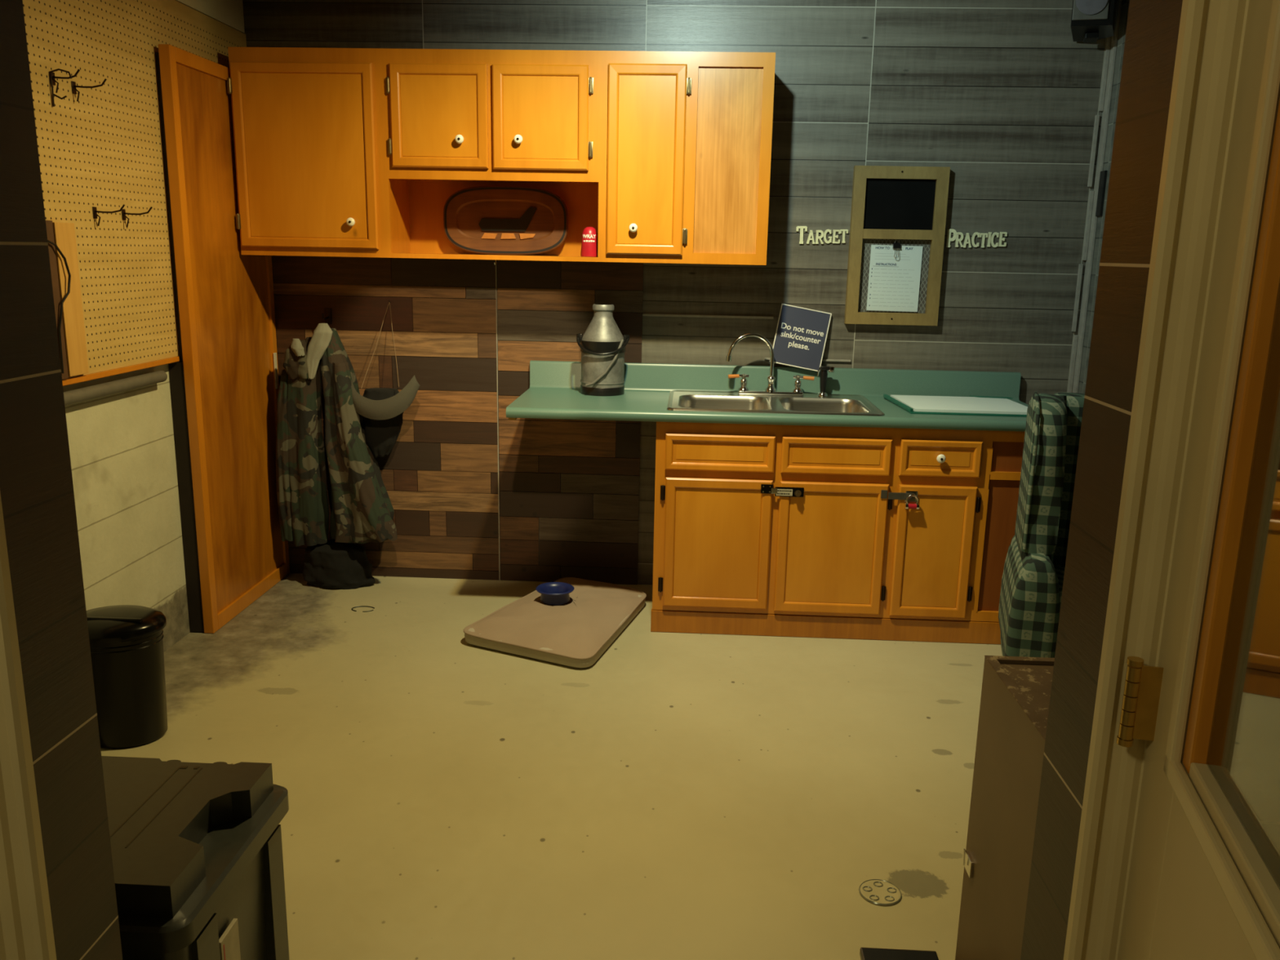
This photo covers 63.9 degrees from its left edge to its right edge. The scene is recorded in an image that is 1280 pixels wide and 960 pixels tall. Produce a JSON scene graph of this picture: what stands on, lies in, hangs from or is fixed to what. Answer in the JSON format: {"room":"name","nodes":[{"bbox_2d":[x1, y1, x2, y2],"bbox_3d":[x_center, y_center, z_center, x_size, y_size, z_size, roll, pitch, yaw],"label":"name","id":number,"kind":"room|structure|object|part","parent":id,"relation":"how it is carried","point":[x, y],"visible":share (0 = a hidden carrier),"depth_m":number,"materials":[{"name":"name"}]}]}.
{"room":"utility room","nodes":[
{"label":"utility room","id":0,"kind":"room"},
{"bbox_2d":[62,355,190,651],"bbox_3d":[-1.869,-0.522,2.954,0.120,2.810,3.299,2,13,3],"label":"wall","id":1,"kind":"structure","parent":0,"point":[122,445],"depth_m":3.61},
{"bbox_2d":[63,370,167,405],"bbox_3d":[-1.800,-0.163,2.774,0.042,0.042,2.000,2,13,3],"label":"pipe","id":2,"kind":"object","parent":1,"relation":"attached to","point":[78,395],"visible":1,"depth_m":3.40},
{"bbox_2d":[22,0,246,386],"bbox_3d":[-1.775,-0.901,2.916,0.047,1.300,3.199,2,13,3],"label":"pegboard","id":3,"kind":"object","parent":1,"relation":"attached to","point":[103,150],"visible":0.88,"depth_m":3.39,"materials":[{"name":"brown wood"}]},
{"bbox_2d":[45,220,68,379],"bbox_3d":[-1.755,-0.536,3.074,0.014,0.470,0.041,2,13,3],"label":"batten","id":4,"kind":"object","parent":3,"relation":"attached to","point":[49,224],"visible":0.51,"depth_m":3.07,"materials":[{"name":"paint"}]},
{"bbox_2d":[47,240,71,373],"bbox_3d":[-1.738,-0.522,3.084,0.011,0.398,0.090,4,13,11],"label":"cable","id":5,"kind":"object","parent":4,"relation":"attached to","point":[48,241],"visible":0.93,"depth_m":3.09,"materials":[{"name":"plastic"}]},
{"bbox_2d":[48,68,79,106],"bbox_3d":[-1.702,-1.164,3.046,0.088,0.109,0.027,2,13,3],"label":"hook","id":6,"kind":"object","parent":3,"relation":"attached to","point":[52,77],"visible":1,"depth_m":3.04,"materials":[{"name":"metal"}]},
{"bbox_2d":[52,222,88,376],"bbox_3d":[-1.749,-0.552,3.145,0.019,0.460,0.100,2,13,3],"label":"board","id":7,"kind":"object","parent":3,"relation":"attached to","point":[64,237],"visible":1,"depth_m":3.14,"materials":[{"name":"wood"}]},
{"bbox_2d":[71,78,106,102],"bbox_3d":[-1.686,-1.196,3.149,0.107,0.070,0.020,2,13,3],"label":"hook","id":8,"kind":"object","parent":3,"relation":"attached to","point":[74,90],"visible":1,"depth_m":3.15,"materials":[{"name":"metal"}]},
{"bbox_2d":[92,204,124,226],"bbox_3d":[-1.693,-0.846,3.278,0.102,0.070,0.020,2,13,3],"label":"hook","id":9,"kind":"object","parent":3,"relation":"attached to","point":[94,208],"visible":1,"depth_m":3.27,"materials":[{"name":"metal"}]},
{"bbox_2d":[121,206,152,226],"bbox_3d":[-1.684,-0.883,3.444,0.102,0.070,0.020,2,13,3],"label":"hook","id":10,"kind":"object","parent":3,"relation":"attached to","point":[123,211],"visible":0.88,"depth_m":3.44,"materials":[{"name":"metal"}]},
{"bbox_2d":[175,0,244,33],"bbox_3d":[-1.766,-1.718,2.733,0.034,0.365,3.198,2,13,3],"label":"trim","id":11,"kind":"structure","parent":1,"relation":"attached to","point":[228,12],"depth_m":4.13,"materials":[{"name":"paint"}]},
{"bbox_2d":[100,573,1002,959],"bbox_3d":[-0.082,1.186,1.772,3.680,0.060,6.240,2,13,3],"label":"floor","id":12,"kind":"structure","parent":0,"point":[668,796],"depth_m":3.04,"materials":[{"name":"paint"}]},
{"bbox_2d":[86,604,168,748],"bbox_3d":[-1.611,0.602,3.181,0.294,0.404,0.241,2,13,3],"label":"waste bin","id":13,"kind":"object","parent":12,"relation":"on","point":[126,641],"visible":0.68,"depth_m":3.10,"materials":[{"name":"black plastic"}]},
{"bbox_3d":[-1.608,0.431,3.142,0.294,0.050,0.241,2,13,3],"label":"lid","id":14,"kind":"part","parent":13,"relation":"part of","materials":[{"name":"black plastic"}]},
{"bbox_2d":[101,755,289,959],"bbox_3d":[-0.990,0.840,1.836,0.604,0.549,0.444,2,13,3],"label":"storage tote","id":15,"kind":"object","parent":12,"relation":"on","point":[197,847],"visible":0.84,"depth_m":1.78,"materials":[{"name":"grey plastic"}]},
{"bbox_2d":[155,44,289,633],"bbox_3d":[-1.695,-0.545,4.216,0.104,2.189,0.788,2,13,3],"label":"panel","id":16,"kind":"object","parent":12,"relation":"on","point":[224,382],"visible":0.81,"depth_m":4.05,"materials":[{"name":"brown wood"}]},
{"bbox_2d":[302,539,375,589],"bbox_3d":[-1.373,0.385,4.682,0.333,0.196,0.202,2,13,3],"label":"bag","id":17,"kind":"object","parent":12,"relation":"on","point":[331,564],"visible":0.88,"depth_m":4.62,"materials":[{"name":"fabric"}]},
{"bbox_2d":[351,605,374,612],"bbox_3d":[-1.182,0.550,4.377,0.098,0.006,0.068,2,13,3],"label":"ring","id":18,"kind":"object","parent":12,"relation":"on","point":[359,606],"visible":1,"depth_m":4.39,"materials":[{"name":"silver metal"}]},
{"bbox_2d":[463,577,646,667],"bbox_3d":[-0.271,0.556,4.238,0.580,0.085,0.828,7,14,26],"label":"pet bed","id":19,"kind":"object","parent":12,"relation":"on","point":[575,633],"visible":0.94,"depth_m":4.05,"materials":[{"name":"beige fabric"}]},
{"bbox_2d":[535,582,574,604],"bbox_3d":[-0.354,0.476,4.281,0.160,0.055,0.160,2,13,3],"label":"pet bowl","id":20,"kind":"object","parent":19,"relation":"on","point":[552,593],"visible":1,"depth_m":4.26,"materials":[{"name":"blue plastic"}]},
{"bbox_2d":[650,422,1025,644],"bbox_3d":[0.837,0.160,4.313,1.544,0.868,0.626,2,13,3],"label":"base cabinet","id":21,"kind":"object","parent":12,"relation":"on","point":[760,530],"visible":0.95,"depth_m":4.04,"materials":[{"name":"brown wood"}]},
{"bbox_3d":[0.305,0.255,4.077,0.333,0.444,0.001,2,13,3],"label":"door panel","id":22,"kind":"part","parent":21,"relation":"part of","materials":[{"name":"brown wood"}]},
{"bbox_3d":[0.305,0.255,4.077,0.419,0.530,0.019,2,13,3],"label":"door","id":23,"kind":"part","parent":21,"relation":"part of","materials":[{"name":"brown wood"}]},
{"bbox_3d":[0.311,-0.105,3.997,0.339,0.057,0.001,2,13,3],"label":"panel","id":24,"kind":"part","parent":21,"relation":"part of","materials":[{"name":"brown wood"}]},
{"bbox_3d":[0.311,-0.105,3.997,0.425,0.143,0.019,2,13,3],"label":"drawer","id":25,"kind":"part","parent":21,"relation":"part of","materials":[{"name":"brown wood"}]},
{"bbox_3d":[0.496,0.035,4.007,0.047,0.037,0.004,2,13,3],"label":"latch plate","id":26,"kind":"part","parent":21,"relation":"part of","materials":[{"name":"black plastic"}]},
{"bbox_2d":[506,360,1028,431],"bbox_3d":[0.564,-0.348,4.220,2.136,0.173,0.623,2,13,3],"label":"countertop","id":27,"kind":"structure","parent":21,"relation":"on","point":[553,392],"depth_m":4.45,"materials":[{"name":"teal laminate"}]},
{"bbox_2d":[576,303,629,395],"bbox_3d":[-0.159,-0.557,4.374,0.227,0.377,0.214,2,13,3],"label":"milk can","id":28,"kind":"object","parent":27,"relation":"on","point":[602,345],"visible":1,"depth_m":4.32,"materials":[{"name":"silver metal"}]},
{"bbox_3d":[-0.161,-0.566,4.324,0.227,0.072,0.120,2,13,3],"label":"bail handle","id":29,"kind":"part","parent":28,"relation":"part of","materials":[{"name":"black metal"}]},
{"bbox_2d":[725,333,814,395],"bbox_3d":[0.559,-0.497,4.405,0.383,0.265,0.073,2,13,3],"label":"faucet","id":30,"kind":"object","parent":27,"relation":"on","point":[770,389],"visible":1,"depth_m":4.42,"materials":[{"name":"silver metal"}]},
{"bbox_3d":[0.447,-0.423,4.438,0.053,0.074,0.048,2,13,3],"label":"lever","id":31,"kind":"part","parent":30,"relation":"part of","materials":[{"name":"silver metal"}]},
{"bbox_3d":[0.475,-0.524,4.396,0.207,0.211,0.018,-1,13,-8],"label":"spout","id":32,"kind":"part","parent":30,"relation":"part of","materials":[{"name":"silver metal"}]},
{"bbox_3d":[0.565,-0.378,4.442,0.280,0.016,0.050,2,13,3],"label":"plate","id":33,"kind":"part","parent":30,"relation":"part of","materials":[{"name":"silver metal"}]},
{"bbox_3d":[0.683,-0.416,4.427,0.053,0.074,0.048,2,13,3],"label":"lever","id":34,"kind":"part","parent":30,"relation":"part of","materials":[{"name":"silver metal"}]},
{"bbox_2d":[666,390,884,415],"bbox_3d":[0.537,-0.237,4.249,0.843,0.182,0.550,2,13,3],"label":"sink","id":35,"kind":"object","parent":27,"relation":"in","point":[678,400],"visible":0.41,"depth_m":4.38,"materials":[{"name":"metal"}]},
{"bbox_2d":[678,395,771,409],"bbox_3d":[0.342,-0.233,4.222,0.370,0.178,0.395,2,13,3],"label":"basin","id":36,"kind":"object","parent":35,"relation":"in","point":[693,402],"depth_m":4.39,"materials":[{"name":"silver metal"}]},
{"bbox_2d":[778,397,871,413],"bbox_3d":[0.746,-0.221,4.203,0.342,0.178,0.395,2,13,3],"label":"basin","id":37,"kind":"object","parent":35,"relation":"in","point":[846,405],"depth_m":4.37,"materials":[{"name":"silver metal"}]},
{"bbox_2d":[817,365,834,396],"bbox_3d":[0.797,-0.427,4.424,0.072,0.128,0.044,2,13,3],"label":"sprayer","id":38,"kind":"object","parent":35,"relation":"on","point":[824,373],"visible":1,"depth_m":4.41,"materials":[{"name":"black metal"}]},
{"bbox_2d":[769,303,831,371],"bbox_3d":[0.697,-0.617,4.451,0.261,0.288,0.054,2,13,3],"label":"notice sign","id":39,"kind":"object","parent":27,"relation":"on","point":[801,333],"visible":1,"depth_m":4.45,"materials":[{"name":"black paper"}]},
{"bbox_2d":[883,394,1027,416],"bbox_3d":[1.316,-0.309,4.212,0.555,0.019,0.440,2,13,3],"label":"cutting board","id":40,"kind":"object","parent":27,"relation":"on","point":[913,404],"visible":0.93,"depth_m":4.15,"materials":[{"name":"white plastic"}]},
{"bbox_2d":[777,489,791,494],"bbox_3d":[0.564,0.048,4.001,0.055,0.016,0.001,2,13,3],"label":"print","id":41,"kind":"object","parent":21,"relation":"attached to","point":[779,491],"depth_m":4.00,"materials":[{"name":"white paper"}]},
{"bbox_3d":[0.583,0.047,4.005,0.112,0.038,0.004,2,13,3],"label":"latch plate","id":42,"kind":"part","parent":21,"relation":"part of","materials":[{"name":"black plastic"}]},
{"bbox_3d":[0.754,0.272,4.058,0.421,0.534,0.019,2,13,3],"label":"door","id":43,"kind":"part","parent":21,"relation":"part of","materials":[{"name":"brown wood"}]},
{"bbox_3d":[0.754,0.272,4.057,0.335,0.448,0.001,2,13,3],"label":"door panel","id":44,"kind":"part","parent":21,"relation":"part of","materials":[{"name":"brown wood"}]},
{"bbox_3d":[0.761,-0.092,3.976,0.421,0.143,0.019,2,13,3],"label":"drawer","id":45,"kind":"part","parent":21,"relation":"part of","materials":[{"name":"brown wood"}]},
{"bbox_3d":[0.761,-0.091,3.976,0.335,0.057,0.001,2,13,3],"label":"panel","id":46,"kind":"part","parent":21,"relation":"part of","materials":[{"name":"brown wood"}]},
{"bbox_3d":[0.949,0.056,3.987,0.025,0.034,0.004,2,13,3],"label":"hasp plate","id":47,"kind":"part","parent":21,"relation":"part of","materials":[{"name":"metal"}]},
{"bbox_3d":[1.010,0.063,3.983,0.092,0.028,0.004,2,13,3],"label":"hasp arm","id":48,"kind":"part","parent":21,"relation":"part of","materials":[{"name":"metal"}]},
{"bbox_2d":[904,494,919,509],"bbox_3d":[1.055,0.085,3.976,0.052,0.059,0.023,2,13,3],"label":"padlock","id":49,"kind":"object","parent":21,"relation":"hanging from","point":[910,506],"visible":1,"depth_m":3.97,"materials":[{"name":"silver metal"}]},
{"bbox_3d":[1.153,0.285,4.039,0.214,0.450,0.001,2,13,3],"label":"door panel","id":50,"kind":"part","parent":21,"relation":"part of","materials":[{"name":"brown wood"}]},
{"bbox_3d":[1.153,0.285,4.039,0.300,0.536,0.019,2,13,3],"label":"door","id":51,"kind":"part","parent":21,"relation":"part of","materials":[{"name":"brown wood"}]},
{"bbox_3d":[1.159,-0.082,3.957,0.309,0.142,0.019,2,13,3],"label":"drawer","id":52,"kind":"part","parent":21,"relation":"part of","materials":[{"name":"brown wood"}]},
{"bbox_3d":[1.159,-0.082,3.957,0.223,0.056,0.001,2,13,3],"label":"panel","id":53,"kind":"part","parent":21,"relation":"part of","materials":[{"name":"brown wood"}]},
{"bbox_3d":[1.156,-0.083,3.941,0.035,0.035,0.031,2,13,3],"label":"knob","id":54,"kind":"part","parent":21,"relation":"part of","materials":[{"name":"white ceramic"}]},
{"bbox_3d":[1.459,0.261,4.047,0.230,0.550,0.008,2,13,3],"label":"inset panel","id":55,"kind":"part","parent":21,"relation":"part of","materials":[{"name":"brown wood"}]},
{"bbox_3d":[1.466,-0.090,3.969,0.230,0.130,0.008,2,13,3],"label":"inset panel","id":56,"kind":"part","parent":21,"relation":"part of","materials":[{"name":"brown wood"}]},
{"bbox_2d":[858,879,902,906],"bbox_3d":[0.585,1.003,2.497,0.102,0.005,0.102,2,13,3],"label":"floor drain","id":57,"kind":"object","parent":12,"relation":"on","point":[876,891],"visible":1,"depth_m":2.49,"materials":[{"name":"paint"}]},
{"bbox_2d":[859,947,938,959],"bbox_3d":[0.565,1.066,2.178,0.167,0.020,0.190,2,13,3],"label":"mat","id":58,"kind":"object","parent":12,"relation":"on","point":[866,953],"visible":1,"depth_m":2.25,"materials":[{"name":"plastic"}]},
{"bbox_2d":[955,655,1054,959],"bbox_3d":[0.846,0.786,1.778,0.412,0.750,0.640,2,13,3],"label":"cabinet","id":59,"kind":"object","parent":12,"relation":"on","point":[1015,691],"visible":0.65,"depth_m":1.90,"materials":[{"name":"brown wood"}]},
{"bbox_2d":[998,391,1084,657],"bbox_3d":[1.515,0.246,3.480,0.491,1.068,0.487,5,13,15],"label":"chair","id":60,"kind":"object","parent":12,"relation":"on","point":[1033,578],"visible":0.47,"depth_m":3.36,"materials":[{"name":"green fabric"}]},
{"bbox_3d":[1.347,0.486,3.568,0.158,0.555,0.462,5,13,15],"label":"arm","id":61,"kind":"part","parent":60,"relation":"part of"},
{"bbox_2d":[1053,566,1065,611],"bbox_3d":[1.500,0.417,3.467,0.233,0.160,0.340,5,13,15],"label":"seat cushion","id":62,"kind":"object","parent":60,"relation":"on","point":[1060,571],"depth_m":3.34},
{"bbox_3d":[1.568,0.078,3.615,0.303,0.760,0.135,5,13,15],"label":"backrest","id":63,"kind":"part","parent":60,"relation":"part of","materials":[{"name":"green fabric"}]},
{"bbox_2d":[0,0,1182,959],"bbox_3d":[-0.091,-0.092,1.186,3.760,2.810,0.150,2,13,3],"label":"wall","id":64,"kind":"structure","parent":0,"point":[37,492],"depth_m":1.23,"materials":[{"name":"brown tile"}]},
{"bbox_2d":[0,493,56,959],"bbox_3d":[-0.769,0.166,1.189,0.074,2.160,0.029,2,13,3],"label":"trim","id":65,"kind":"structure","parent":64,"relation":"attached to","point":[26,928],"depth_m":1.24,"materials":[{"name":"beige paint"}]},
{"bbox_2d":[1063,0,1248,959],"bbox_3d":[0.549,0.205,1.127,0.074,2.160,0.029,2,13,3],"label":"trim","id":66,"kind":"structure","parent":64,"relation":"attached to","point":[1211,37],"depth_m":1.07,"materials":[{"name":"beige paint"}]},
{"bbox_2d":[1115,0,1279,959],"bbox_3d":[0.461,0.354,0.725,0.084,2.020,0.860,4,13,14],"label":"door","id":67,"kind":"structure","parent":64,"relation":"in","point":[1203,883],"depth_m":0.93,"materials":[{"name":"beige paint"}]},
{"bbox_3d":[0.483,-0.072,0.628,0.006,0.825,0.573,4,13,14],"label":"glass pane","id":68,"kind":"part","parent":67,"relation":"part of","materials":[{"name":"grey"}]},
{"bbox_2d":[242,0,1106,585],"bbox_3d":[0.086,-0.832,4.508,3.760,2.810,0.094,2,13,3],"label":"wall","id":69,"kind":"structure","parent":0,"point":[1001,94],"depth_m":4.43,"materials":[{"name":"grey wood"}]},
{"bbox_2d":[321,307,331,324],"bbox_3d":[-1.389,-0.721,4.529,0.030,0.070,0.073,2,13,3],"label":"coat hook","id":70,"kind":"object","parent":69,"relation":"attached to","point":[327,312],"visible":0.88,"depth_m":4.56,"materials":[{"name":"metal"}]},
{"bbox_2d":[275,323,397,546],"bbox_3d":[-1.332,-0.196,4.543,0.553,0.990,0.242,2,13,6],"label":"coat","id":71,"kind":"object","parent":69,"relation":"hanging from","point":[362,512],"visible":0.98,"depth_m":4.49,"materials":[{"name":"fabric"}]},
{"bbox_2d":[351,300,420,457],"bbox_3d":[-1.123,-0.422,4.447,0.237,0.688,0.280,-9,16,-39],"label":"hat","id":72,"kind":"object","parent":69,"relation":"hanging from","point":[382,409],"visible":1,"depth_m":4.46,"materials":[{"name":"grey fabric"}]},
{"bbox_3d":[-1.117,-0.591,4.483,0.168,0.366,0.170,2,13,3],"label":"chin cord","id":73,"kind":"part","parent":72,"relation":"part of","materials":[{"name":"beige fabric"}]},
{"bbox_3d":[-1.136,-0.249,4.542,0.193,0.308,0.158,2,13,3],"label":"crown","id":74,"kind":"part","parent":72,"relation":"part of","materials":[{"name":"black fabric"}]},
{"bbox_2d":[226,46,775,266],"bbox_3d":[-0.553,-1.300,4.212,2.149,0.825,0.371,2,13,3],"label":"upper cabinet","id":75,"kind":"object","parent":69,"relation":"attached to","point":[340,152],"visible":1,"depth_m":4.05,"materials":[{"name":"brown wood"}]},
{"bbox_3d":[-1.338,-1.292,4.101,0.481,0.626,0.001,2,13,3],"label":"door panel","id":76,"kind":"part","parent":75,"relation":"part of","materials":[{"name":"brown wood"}]},
{"bbox_3d":[-1.338,-1.292,4.101,0.567,0.712,0.019,2,13,3],"label":"door","id":77,"kind":"part","parent":75,"relation":"part of","materials":[{"name":"brown wood"}]},
{"bbox_3d":[-1.164,-1.039,4.132,0.035,0.035,0.031,2,13,3],"label":"knob","id":78,"kind":"part","parent":75,"relation":"part of","materials":[{"name":"white ceramic"}]},
{"bbox_3d":[-0.792,-1.433,4.041,0.386,0.390,0.019,2,13,3],"label":"door","id":79,"kind":"part","parent":75,"relation":"part of","materials":[{"name":"brown wood"}]},
{"bbox_3d":[-0.792,-1.433,4.040,0.300,0.304,0.001,2,13,3],"label":"door panel","id":80,"kind":"part","parent":75,"relation":"part of","materials":[{"name":"brown wood"}]},
{"bbox_3d":[-0.710,-1.342,4.040,0.035,0.035,0.031,2,13,3],"label":"knob","id":81,"kind":"part","parent":75,"relation":"part of","materials":[{"name":"white ceramic"}]},
{"bbox_2d":[443,186,568,255],"bbox_3d":[-0.572,-1.110,4.393,0.535,0.285,0.056,2,13,3],"label":"decorative tray","id":82,"kind":"object","parent":75,"relation":"in","point":[523,220],"visible":1,"depth_m":4.37,"materials":[{"name":"brown wood"}]},
{"bbox_3d":[-0.477,-1.338,4.029,0.035,0.035,0.031,2,13,3],"label":"knob","id":83,"kind":"part","parent":75,"relation":"part of","materials":[{"name":"white ceramic"}]},
{"bbox_3d":[-0.390,-1.420,4.022,0.292,0.306,0.001,2,13,3],"label":"door panel","id":84,"kind":"part","parent":75,"relation":"part of","materials":[{"name":"brown wood"}]},
{"bbox_3d":[-0.390,-1.420,4.022,0.378,0.392,0.019,2,13,3],"label":"door","id":85,"kind":"part","parent":75,"relation":"part of","materials":[{"name":"brown wood"}]},
{"bbox_2d":[580,226,597,257],"bbox_3d":[-0.205,-0.973,4.189,0.074,0.118,0.074,2,13,3],"label":"can","id":86,"kind":"object","parent":75,"relation":"in","point":[589,235],"visible":0.97,"depth_m":4.16,"materials":[{"name":"red metal"}]},
{"bbox_3d":[-0.026,-1.002,4.080,0.035,0.035,0.031,2,13,3],"label":"knob","id":87,"kind":"part","parent":75,"relation":"part of","materials":[{"name":"white ceramic"}]},
{"bbox_3d":[0.023,-1.254,4.037,0.218,0.634,0.001,2,13,3],"label":"door panel","id":88,"kind":"part","parent":75,"relation":"part of","materials":[{"name":"brown wood"}]},
{"bbox_3d":[0.023,-1.254,4.037,0.304,0.720,0.019,2,13,3],"label":"door","id":89,"kind":"part","parent":75,"relation":"part of","materials":[{"name":"brown wood"}]},
{"bbox_3d":[0.345,-1.255,4.050,0.256,0.715,0.010,2,13,3],"label":"inset panel","id":90,"kind":"part","parent":75,"relation":"part of","materials":[{"name":"orange wood"}]},
{"bbox_2d":[795,226,807,244],"bbox_3d":[0.691,-1.048,4.388,0.046,0.074,0.007,1,13,3],"label":"letter","id":91,"kind":"object","parent":69,"relation":"attached to","point":[801,228],"visible":1,"depth_m":4.38,"materials":[{"name":"beige wood"}]},
{"bbox_2d":[806,230,814,244],"bbox_3d":[0.732,-1.039,4.388,0.035,0.057,0.007,2,13,3],"label":"wooden letter","id":92,"kind":"object","parent":69,"relation":"attached to","point":[811,233],"visible":1,"depth_m":4.39,"materials":[{"name":"beige wood"}]},
{"bbox_2d":[815,230,823,244],"bbox_3d":[0.768,-1.039,4.386,0.034,0.058,0.007,2,13,3],"label":"wooden letter","id":93,"kind":"object","parent":69,"relation":"attached to","point":[817,236],"visible":1,"depth_m":4.38,"materials":[{"name":"beige wood"}]},
{"bbox_2d":[823,229,831,243],"bbox_3d":[0.802,-1.041,4.384,0.036,0.059,0.006,0,13,3],"label":"letter","id":94,"kind":"object","parent":69,"relation":"attached to","point":[826,230],"visible":1,"depth_m":4.38,"materials":[{"name":"beige wood"}]},
{"bbox_2d":[832,229,840,243],"bbox_3d":[0.839,-1.040,4.382,0.031,0.056,0.007,2,13,3],"label":"letter","id":95,"kind":"object","parent":69,"relation":"attached to","point":[834,231],"visible":1,"depth_m":4.38,"materials":[{"name":"beige wood"}]},
{"bbox_2d":[840,229,848,243],"bbox_3d":[0.870,-1.041,4.380,0.035,0.056,0.007,0,13,3],"label":"letter","id":96,"kind":"object","parent":69,"relation":"attached to","point":[842,230],"visible":1,"depth_m":4.38,"materials":[{"name":"beige wood"}]},
{"bbox_2d":[844,165,950,325],"bbox_3d":[1.089,-0.992,4.364,0.392,0.655,0.040,2,13,3],"label":"notice board","id":97,"kind":"object","parent":69,"relation":"attached to","point":[890,204],"visible":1,"depth_m":4.34,"materials":[{"name":"brown wood"}]},
{"bbox_2d":[866,244,923,311],"bbox_3d":[1.090,-0.863,4.396,0.218,0.276,0.002,2,13,3],"label":"instruction sheet","id":98,"kind":"object","parent":97,"relation":"attached to","point":[894,282],"visible":1,"depth_m":4.39,"materials":[{"name":"white paper"}]},
{"bbox_2d":[892,240,900,257],"bbox_3d":[1.091,-0.983,4.365,0.032,0.078,0.023,2,13,3],"label":"binder clip","id":99,"kind":"object","parent":97,"relation":"attached to","point":[895,246],"visible":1,"depth_m":4.36,"materials":[{"name":"black metal"}]},
{"bbox_2d":[946,229,956,247],"bbox_3d":[1.325,-1.027,4.359,0.039,0.076,0.006,3,13,2],"label":"wooden letter","id":100,"kind":"object","parent":69,"relation":"attached to","point":[949,238],"visible":1,"depth_m":4.36,"materials":[{"name":"beige wood"}]},
{"bbox_2d":[955,231,963,247],"bbox_3d":[1.357,-1.021,4.359,0.032,0.061,0.007,0,13,3],"label":"wooden letter","id":101,"kind":"object","parent":69,"relation":"attached to","point":[957,240],"visible":1,"depth_m":4.36,"materials":[{"name":"beige wood"}]},
{"bbox_2d":[963,232,971,247],"bbox_3d":[1.391,-1.018,4.358,0.034,0.061,0.007,0,13,3],"label":"wooden letter","id":102,"kind":"object","parent":69,"relation":"attached to","point":[967,236],"visible":1,"depth_m":4.36,"materials":[{"name":"beige wood"}]},
{"bbox_2d":[971,231,979,247],"bbox_3d":[1.425,-1.020,4.356,0.032,0.063,0.006,1,13,3],"label":"wooden letter","id":103,"kind":"object","parent":69,"relation":"attached to","point":[977,233],"visible":1,"depth_m":4.35,"materials":[{"name":"beige wood"}]},
{"bbox_2d":[979,233,987,247],"bbox_3d":[1.457,-1.017,4.354,0.034,0.060,0.007,1,13,3],"label":"wooden letter","id":104,"kind":"object","parent":69,"relation":"attached to","point":[980,234],"visible":1,"depth_m":4.35,"materials":[{"name":"beige wood"}]},
{"bbox_2d":[986,231,991,246],"bbox_3d":[1.482,-1.020,4.353,0.012,0.061,0.006,3,13,2],"label":"wooden letter","id":105,"kind":"object","parent":69,"relation":"attached to","point":[989,233],"visible":1,"depth_m":4.35,"materials":[{"name":"beige wood"}]},
{"bbox_2d":[990,231,999,247],"bbox_3d":[1.505,-1.019,4.352,0.032,0.063,0.006,0,13,3],"label":"wooden letter","id":106,"kind":"object","parent":69,"relation":"attached to","point":[995,233],"visible":1,"depth_m":4.35,"materials":[{"name":"beige wood"}]},
{"bbox_2d":[998,231,1007,246],"bbox_3d":[1.539,-1.020,4.349,0.030,0.060,0.007,2,13,3],"label":"wooden letter","id":107,"kind":"object","parent":69,"relation":"attached to","point":[1001,237],"visible":1,"depth_m":4.35,"materials":[{"name":"beige wood"}]},
{"bbox_2d":[1077,0,1129,393],"bbox_3d":[1.866,-0.411,2.780,0.100,2.810,3.299,2,13,3],"label":"wall","id":108,"kind":"structure","parent":0,"point":[1125,3],"depth_m":4.20,"materials":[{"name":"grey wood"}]},
{"bbox_2d":[1071,0,1116,43],"bbox_3d":[1.794,-1.881,4.042,0.157,0.287,0.230,7,14,25],"label":"wall speaker","id":109,"kind":"object","parent":108,"relation":"attached to","point":[1091,20],"visible":1,"depth_m":3.98,"materials":[{"name":"black plastic"}]},
{"bbox_2d":[1075,0,1107,14],"bbox_3d":[1.744,-1.856,3.960,0.116,0.116,0.010,4,5,14],"label":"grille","id":110,"kind":"object","parent":109,"relation":"attached to","point":[1082,6],"depth_m":3.96,"materials":[{"name":"grey metal"}]},
{"bbox_2d":[1067,0,1121,392],"bbox_3d":[1.880,-0.790,4.362,0.039,2.740,0.049,2,13,3],"label":"trim","id":111,"kind":"structure","parent":108,"relation":"attached to","point":[1111,42],"depth_m":4.28,"materials":[{"name":"grey metal"}]},
{"bbox_2d":[1095,170,1107,216],"bbox_3d":[1.900,-1.181,4.231,0.010,0.180,0.065,2,13,3],"label":"wall box","id":112,"kind":"object","parent":108,"relation":"attached to","point":[1103,175],"visible":1,"depth_m":4.21,"materials":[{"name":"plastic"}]}
]}

